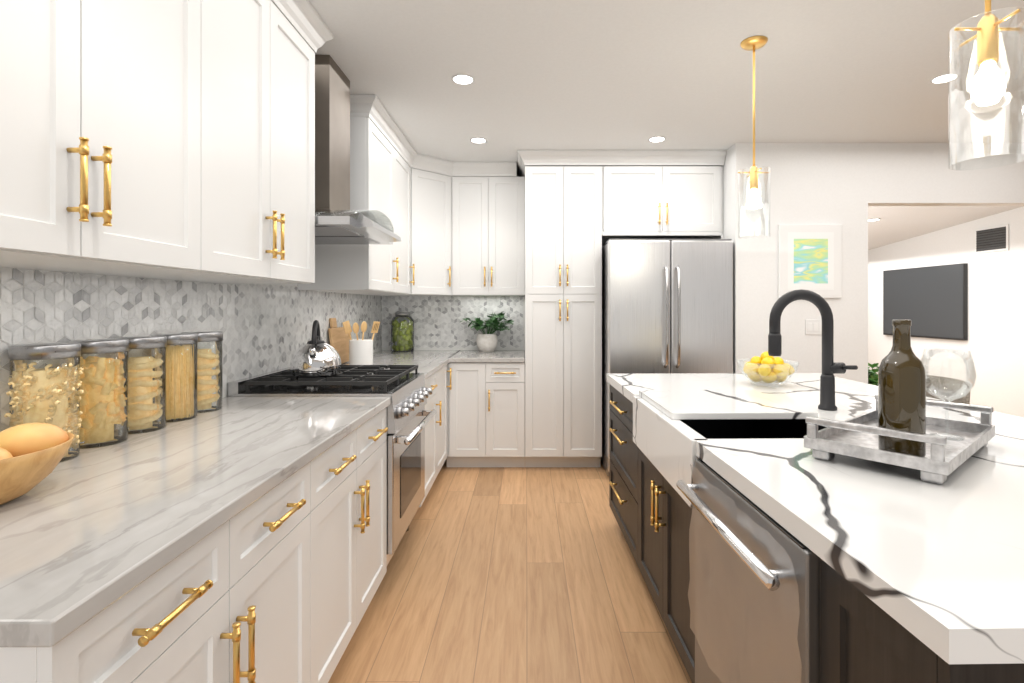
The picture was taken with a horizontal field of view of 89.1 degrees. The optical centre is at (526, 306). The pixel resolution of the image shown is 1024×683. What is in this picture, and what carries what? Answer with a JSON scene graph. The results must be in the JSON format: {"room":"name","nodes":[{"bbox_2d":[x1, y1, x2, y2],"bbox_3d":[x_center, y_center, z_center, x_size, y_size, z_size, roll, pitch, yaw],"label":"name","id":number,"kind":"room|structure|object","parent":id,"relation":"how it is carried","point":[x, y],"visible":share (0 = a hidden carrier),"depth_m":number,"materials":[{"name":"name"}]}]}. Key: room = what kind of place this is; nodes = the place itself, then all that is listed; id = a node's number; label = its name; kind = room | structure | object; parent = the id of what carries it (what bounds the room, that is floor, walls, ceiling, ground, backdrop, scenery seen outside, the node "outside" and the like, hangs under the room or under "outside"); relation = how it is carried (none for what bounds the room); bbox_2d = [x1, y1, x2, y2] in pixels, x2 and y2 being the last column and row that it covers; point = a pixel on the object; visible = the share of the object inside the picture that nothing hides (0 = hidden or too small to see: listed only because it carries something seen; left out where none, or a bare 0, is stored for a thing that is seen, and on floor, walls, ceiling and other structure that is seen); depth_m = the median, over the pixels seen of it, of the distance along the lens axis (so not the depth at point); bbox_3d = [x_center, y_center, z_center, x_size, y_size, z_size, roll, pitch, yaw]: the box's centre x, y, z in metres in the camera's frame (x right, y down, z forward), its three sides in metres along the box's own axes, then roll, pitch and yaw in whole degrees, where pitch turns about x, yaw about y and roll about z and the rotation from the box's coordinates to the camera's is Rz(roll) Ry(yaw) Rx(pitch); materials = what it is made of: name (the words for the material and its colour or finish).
{"room":"kitchen","nodes":[
{"label":"kitchen","id":0,"kind":"room"},
{"bbox_2d":[223,284,377,397],"bbox_3d":[-1.430,0.036,2.075,0.100,2.580,5.950,0,0,0],"label":"wall","id":1,"kind":"structure","parent":0,"point":[277,284],"depth_m":3.03,"materials":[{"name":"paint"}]},
{"bbox_2d":[0,267,381,431],"bbox_3d":[-1.377,0.143,2.750,0.002,0.534,4.400,0,0,0],"label":"tile backsplash","id":2,"kind":"structure","parent":1,"relation":"attached to","point":[262,326],"depth_m":2.02,"materials":[{"name":"tile"}]},
{"bbox_2d":[0,0,524,295],"bbox_3d":[-0.696,-0.678,2.793,1.363,1.149,4.307,0,0,0],"label":"upper cabinet","id":3,"kind":"object","parent":1,"relation":"attached to","point":[151,139],"visible":1,"depth_m":1.56,"materials":[{"name":"white wood"}]},
{"bbox_2d":[315,55,400,244],"bbox_3d":[-1.052,-0.811,2.732,0.653,0.882,0.760,0,0,0],"label":"hood chimney","id":4,"kind":"object","parent":1,"relation":"attached to","point":[335,223],"visible":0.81,"depth_m":2.61,"materials":[{"name":"metal"}]},
{"bbox_2d":[328,458,691,682],"bbox_3d":[2.360,1.351,4.350,7.680,0.050,10.500,0,0,0],"label":"floor","id":5,"kind":"structure","parent":0,"point":[500,574],"depth_m":2.37,"materials":[{"name":"brown wood"}]},
{"bbox_2d":[0,362,524,682],"bbox_3d":[-0.696,0.888,2.824,1.363,0.875,4.247,0,0,0],"label":"base cabinet","id":6,"kind":"object","parent":5,"relation":"on","point":[278,592],"visible":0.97,"depth_m":1.42,"materials":[{"name":"white wood"}]},
{"bbox_2d":[0,350,524,646],"bbox_3d":[-0.697,0.429,2.814,1.363,0.036,4.268,0,0,0],"label":"countertop","id":7,"kind":"structure","parent":6,"relation":"on","point":[105,520],"depth_m":1.14,"materials":[{"name":"white stone"}]},
{"bbox_2d":[0,423,74,504],"bbox_3d":[-1.165,0.326,1.079,0.344,0.168,0.346,0,0,0],"label":"fruit bowl","id":8,"kind":"object","parent":7,"relation":"on","point":[29,452],"visible":1,"depth_m":1.10,"materials":[{"name":"brown wood"}]},
{"bbox_2d":[4,343,83,461],"bbox_3d":[-1.294,0.255,1.400,0.158,0.310,0.156,0,0,0],"label":"pasta jar","id":9,"kind":"object","parent":7,"relation":"on","point":[43,394],"visible":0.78,"depth_m":1.37,"materials":[{"name":"clear glass"}]},
{"bbox_2d":[68,339,128,448],"bbox_3d":[-1.294,0.255,1.575,0.144,0.310,0.144,0,0,0],"label":"pasta jar","id":10,"kind":"object","parent":7,"relation":"on","point":[104,399],"visible":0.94,"depth_m":1.55,"materials":[{"name":"clear glass"}]},
{"bbox_2d":[114,336,166,433],"bbox_3d":[-1.294,0.255,1.745,0.144,0.310,0.144,0,0,0],"label":"pasta jar","id":11,"kind":"object","parent":7,"relation":"on","point":[142,388],"visible":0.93,"depth_m":1.72,"materials":[{"name":"clear glass"}]},
{"bbox_2d":[151,333,197,421],"bbox_3d":[-1.294,0.255,1.915,0.144,0.310,0.144,0,0,0],"label":"pasta jar","id":12,"kind":"object","parent":7,"relation":"on","point":[181,361],"visible":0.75,"depth_m":1.89,"materials":[{"name":"clear glass"}]},
{"bbox_2d":[181,331,222,412],"bbox_3d":[-1.294,0.255,2.075,0.144,0.310,0.144,0,0,0],"label":"pasta jar","id":13,"kind":"object","parent":7,"relation":"on","point":[206,359],"visible":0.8,"depth_m":2.06,"materials":[{"name":"clear glass"}]},
{"bbox_2d":[328,318,351,363],"bbox_3d":[-1.346,0.241,3.780,0.059,0.328,0.400,0,0,0],"label":"wooden cutting board","id":14,"kind":"object","parent":7,"relation":"on","point":[339,340],"visible":0.66,"depth_m":3.72,"materials":[{"name":"brown wood"}]},
{"bbox_2d":[342,320,379,364],"bbox_3d":[-1.163,0.253,3.666,0.190,0.316,0.181,0,0,30],"label":"utensil crock","id":15,"kind":"object","parent":7,"relation":"on","point":[360,350],"visible":0.98,"depth_m":3.63,"materials":[{"name":"white ceramic"}]},
{"bbox_2d":[391,312,413,351],"bbox_3d":[-1.150,0.230,4.825,0.210,0.360,0.210,0,0,0],"label":"glass jar","id":16,"kind":"object","parent":7,"relation":"on","point":[402,332],"visible":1,"depth_m":4.79,"materials":[{"name":"glass"}]},
{"bbox_2d":[460,311,513,351],"bbox_3d":[-0.355,0.224,4.734,0.509,0.373,0.408,0,0,0],"label":"potted plant","id":17,"kind":"object","parent":7,"relation":"on","point":[486,342],"visible":1,"depth_m":4.74,"materials":[{"name":"green plant"}]},
{"bbox_2d":[228,365,435,564],"bbox_3d":[-0.953,0.835,2.763,0.830,0.983,0.755,0,0,0],"label":"stove","id":18,"kind":"object","parent":5,"relation":"on","point":[407,421],"visible":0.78,"depth_m":2.55,"materials":[{"name":"silver metal"}]},
{"bbox_2d":[290,320,340,376],"bbox_3d":[-1.060,0.203,2.620,0.240,0.276,0.240,0,0,32],"label":"kettle","id":19,"kind":"object","parent":18,"relation":"on","point":[315,358],"visible":1,"depth_m":2.54,"materials":[{"name":"silver metal"}]},
{"bbox_2d":[517,150,726,466],"bbox_3d":[0.762,0.036,4.547,1.668,2.579,0.800,0,0,0],"label":"pantry cabinet","id":20,"kind":"object","parent":5,"relation":"on","point":[572,212],"visible":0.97,"depth_m":4.21,"materials":[{"name":"white wood"}]},
{"bbox_2d":[600,239,732,475],"bbox_3d":[1.103,0.403,4.409,0.951,1.847,1.021,0,0,0],"label":"fridge","id":21,"kind":"object","parent":5,"relation":"on","point":[667,304],"visible":0.52,"depth_m":3.96,"materials":[{"name":"metal"}]},
{"bbox_2d":[676,458,819,682],"bbox_3d":[0.823,0.892,1.289,0.736,0.867,0.622,0,0,-1],"label":"dishwasher","id":22,"kind":"object","parent":5,"relation":"on","point":[757,586],"visible":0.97,"depth_m":1.20,"materials":[{"name":"metal"}]},
{"bbox_2d":[609,384,1023,682],"bbox_3d":[1.006,0.892,1.935,1.035,0.868,2.496,0,0,-1],"label":"base cabinet","id":23,"kind":"object","parent":5,"relation":"on","point":[860,642],"visible":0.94,"depth_m":1.72,"materials":[{"name":"brown wood"}]},
{"bbox_2d":[606,373,1023,663],"bbox_3d":[1.173,0.520,1.949,1.341,0.219,2.546,0,0,-1],"label":"countertop","id":24,"kind":"structure","parent":23,"relation":"on","point":[945,561],"depth_m":1.10,"materials":[{"name":"stone"}]},
{"bbox_2d":[639,390,817,419],"bbox_3d":[0.793,0.398,2.156,0.537,0.025,0.522,0,0,-1],"label":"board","id":25,"kind":"object","parent":24,"relation":"on","point":[676,404],"visible":0.91,"depth_m":2.05,"materials":[{"name":"stone"}]},
{"bbox_2d":[743,351,794,382],"bbox_3d":[1.267,0.322,2.740,0.304,0.176,0.304,0,0,0],"label":"lemon bowl","id":26,"kind":"object","parent":24,"relation":"on","point":[766,368],"visible":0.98,"depth_m":2.68,"materials":[{"name":"yellow food"}]},
{"bbox_2d":[768,289,857,410],"bbox_3d":[1.126,0.170,2.064,0.305,0.481,0.120,0,0,0],"label":"faucet","id":27,"kind":"object","parent":24,"relation":"on","point":[829,367],"visible":1,"depth_m":2.07,"materials":[{"name":"grey metal"}]},
{"bbox_2d":[804,394,994,483],"bbox_3d":[1.070,0.353,1.475,0.576,0.114,0.310,0,0,-40],"label":"serving tray","id":28,"kind":"object","parent":24,"relation":"on","point":[949,443],"visible":0.91,"depth_m":1.38,"materials":[{"name":"stone"}]},
{"bbox_2d":[878,319,925,456],"bbox_3d":[0.952,0.203,1.320,0.098,0.342,0.098,0,0,0],"label":"wine bottle","id":29,"kind":"object","parent":28,"relation":"on","point":[901,374],"visible":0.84,"depth_m":1.29,"materials":[{"name":"brown glass"}]},
{"bbox_2d":[868,363,878,385],"bbox_3d":[3.024,0.892,4.402,0.456,0.868,0.492,0,0,0],"label":"floor plant","id":30,"kind":"object","parent":5,"relation":"on","point":[872,375],"visible":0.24,"depth_m":4.34,"materials":[{"name":"green plant"}]},
{"bbox_2d":[926,375,970,403],"bbox_3d":[1.830,0.833,2.500,0.420,0.987,0.460,0,0,0],"label":"counter stool","id":31,"kind":"object","parent":5,"relation":"on","point":[937,387],"visible":0.13,"depth_m":2.48,"materials":[{"name":"clear glass"}]},
{"bbox_2d":[309,0,1023,174],"bbox_3d":[2.360,-1.294,2.075,7.680,0.080,5.950,0,0,0],"label":"ceiling","id":32,"kind":"structure","parent":0,"point":[547,74],"depth_m":2.76,"materials":[{"name":"paint"}]},
{"bbox_2d":[451,74,474,84],"bbox_3d":[-0.349,-1.251,2.860,0.128,0.005,0.128,0,0,0],"label":"recessed light","id":33,"kind":"object","parent":32,"relation":"in","point":[463,79],"visible":1,"depth_m":2.85,"materials":[{"name":"white"}]},
{"bbox_2d":[470,137,486,142],"bbox_3d":[-0.360,-1.251,3.905,0.128,0.005,0.128,0,0,0],"label":"recessed light","id":34,"kind":"object","parent":32,"relation":"in","point":[476,139],"visible":1,"depth_m":3.90,"materials":[{"name":"white"}]},
{"bbox_2d":[648,136,665,141],"bbox_3d":[0.974,-1.251,3.880,0.128,0.005,0.128,0,0,0],"label":"recessed light","id":35,"kind":"object","parent":32,"relation":"in","point":[656,138],"visible":1,"depth_m":3.88,"materials":[{"name":"white"}]},
{"bbox_2d":[738,35,769,208],"bbox_3d":[1.076,-0.792,2.460,0.141,0.922,0.141,0,0,28],"label":"pendant light","id":36,"kind":"object","parent":32,"relation":"hanging from","point":[753,43],"visible":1,"depth_m":2.45,"materials":[{"name":"gold metal"}]},
{"bbox_2d":[930,73,959,83],"bbox_3d":[2.290,-1.251,2.847,0.128,0.005,0.128,0,0,0],"label":"recessed light","id":37,"kind":"object","parent":32,"relation":"in","point":[947,77],"visible":1,"depth_m":2.84,"materials":[{"name":"white"}]},
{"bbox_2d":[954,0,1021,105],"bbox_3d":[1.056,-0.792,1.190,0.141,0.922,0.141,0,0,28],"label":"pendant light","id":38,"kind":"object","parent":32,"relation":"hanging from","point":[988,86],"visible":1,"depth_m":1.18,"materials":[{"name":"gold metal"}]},
{"bbox_2d":[707,143,1023,383],"bbox_3d":[3.900,0.036,4.465,4.600,2.580,0.970,0,0,0],"label":"wall","id":39,"kind":"structure","parent":0,"point":[806,183],"depth_m":3.98,"materials":[{"name":"paint"}]},
{"bbox_2d":[778,224,841,297],"bbox_3d":[2.163,-0.349,3.968,0.475,0.560,0.024,0,0,0],"label":"picture","id":40,"kind":"object","parent":39,"relation":"attached to","point":[783,229],"visible":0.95,"depth_m":3.96},
{"bbox_2d":[788,232,833,289],"bbox_3d":[2.163,-0.349,3.955,0.350,0.440,0.001,0,0,0],"label":"canvas","id":41,"kind":"object","parent":40,"relation":"in","point":[810,254],"depth_m":3.95},
{"bbox_2d":[805,319,821,334],"bbox_3d":[2.208,0.153,3.975,0.150,0.116,0.009,0,0,0],"label":"switch plate","id":42,"kind":"object","parent":39,"relation":"attached to","point":[812,326],"visible":0.79,"depth_m":3.97,"materials":[{"name":"white plastic"}]},
{"bbox_2d":[868,206,1022,249],"bbox_3d":[4.100,-0.840,6.850,4.200,0.588,5.500,0,0,0],"label":"ceiling","id":43,"kind":"structure","parent":0,"point":[897,223],"depth_m":5.46,"materials":[{"name":"paint"}]},
{"bbox_2d":[868,206,1023,417],"bbox_3d":[4.748,0.106,6.553,0.100,2.440,4.908,0,0,-3],"label":"wall","id":44,"kind":"structure","parent":0,"point":[991,359],"depth_m":5.50,"materials":[{"name":"paint"}]},
{"bbox_2d":[883,263,967,340],"bbox_3d":[4.696,-0.055,6.183,0.046,0.832,1.173,0,0,-3],"label":"screen","id":45,"kind":"object","parent":44,"relation":"attached to","point":[934,299],"visible":1,"depth_m":6.04,"materials":[{"name":"black"}]},
{"bbox_2d":[975,224,1008,253],"bbox_3d":[4.759,-0.692,5.327,0.017,0.256,0.358,0,0,-3],"label":"air vent","id":46,"kind":"object","parent":44,"relation":"in","point":[996,238],"visible":1,"depth_m":5.31,"materials":[{"name":"white"}]},
{"bbox_3d":[0.160,0.036,5.000,3.080,2.580,0.100,0,0,0],"label":"wall","id":47,"kind":"structure","parent":0,"visible":0},
{"bbox_2d":[382,296,524,349],"bbox_3d":[-0.696,0.143,4.947,1.356,0.534,0.002,0,0,0],"label":"tile backsplash","id":48,"kind":"structure","parent":47,"relation":"attached to","point":[437,324],"depth_m":4.95,"materials":[{"name":"tile"}]}
]}

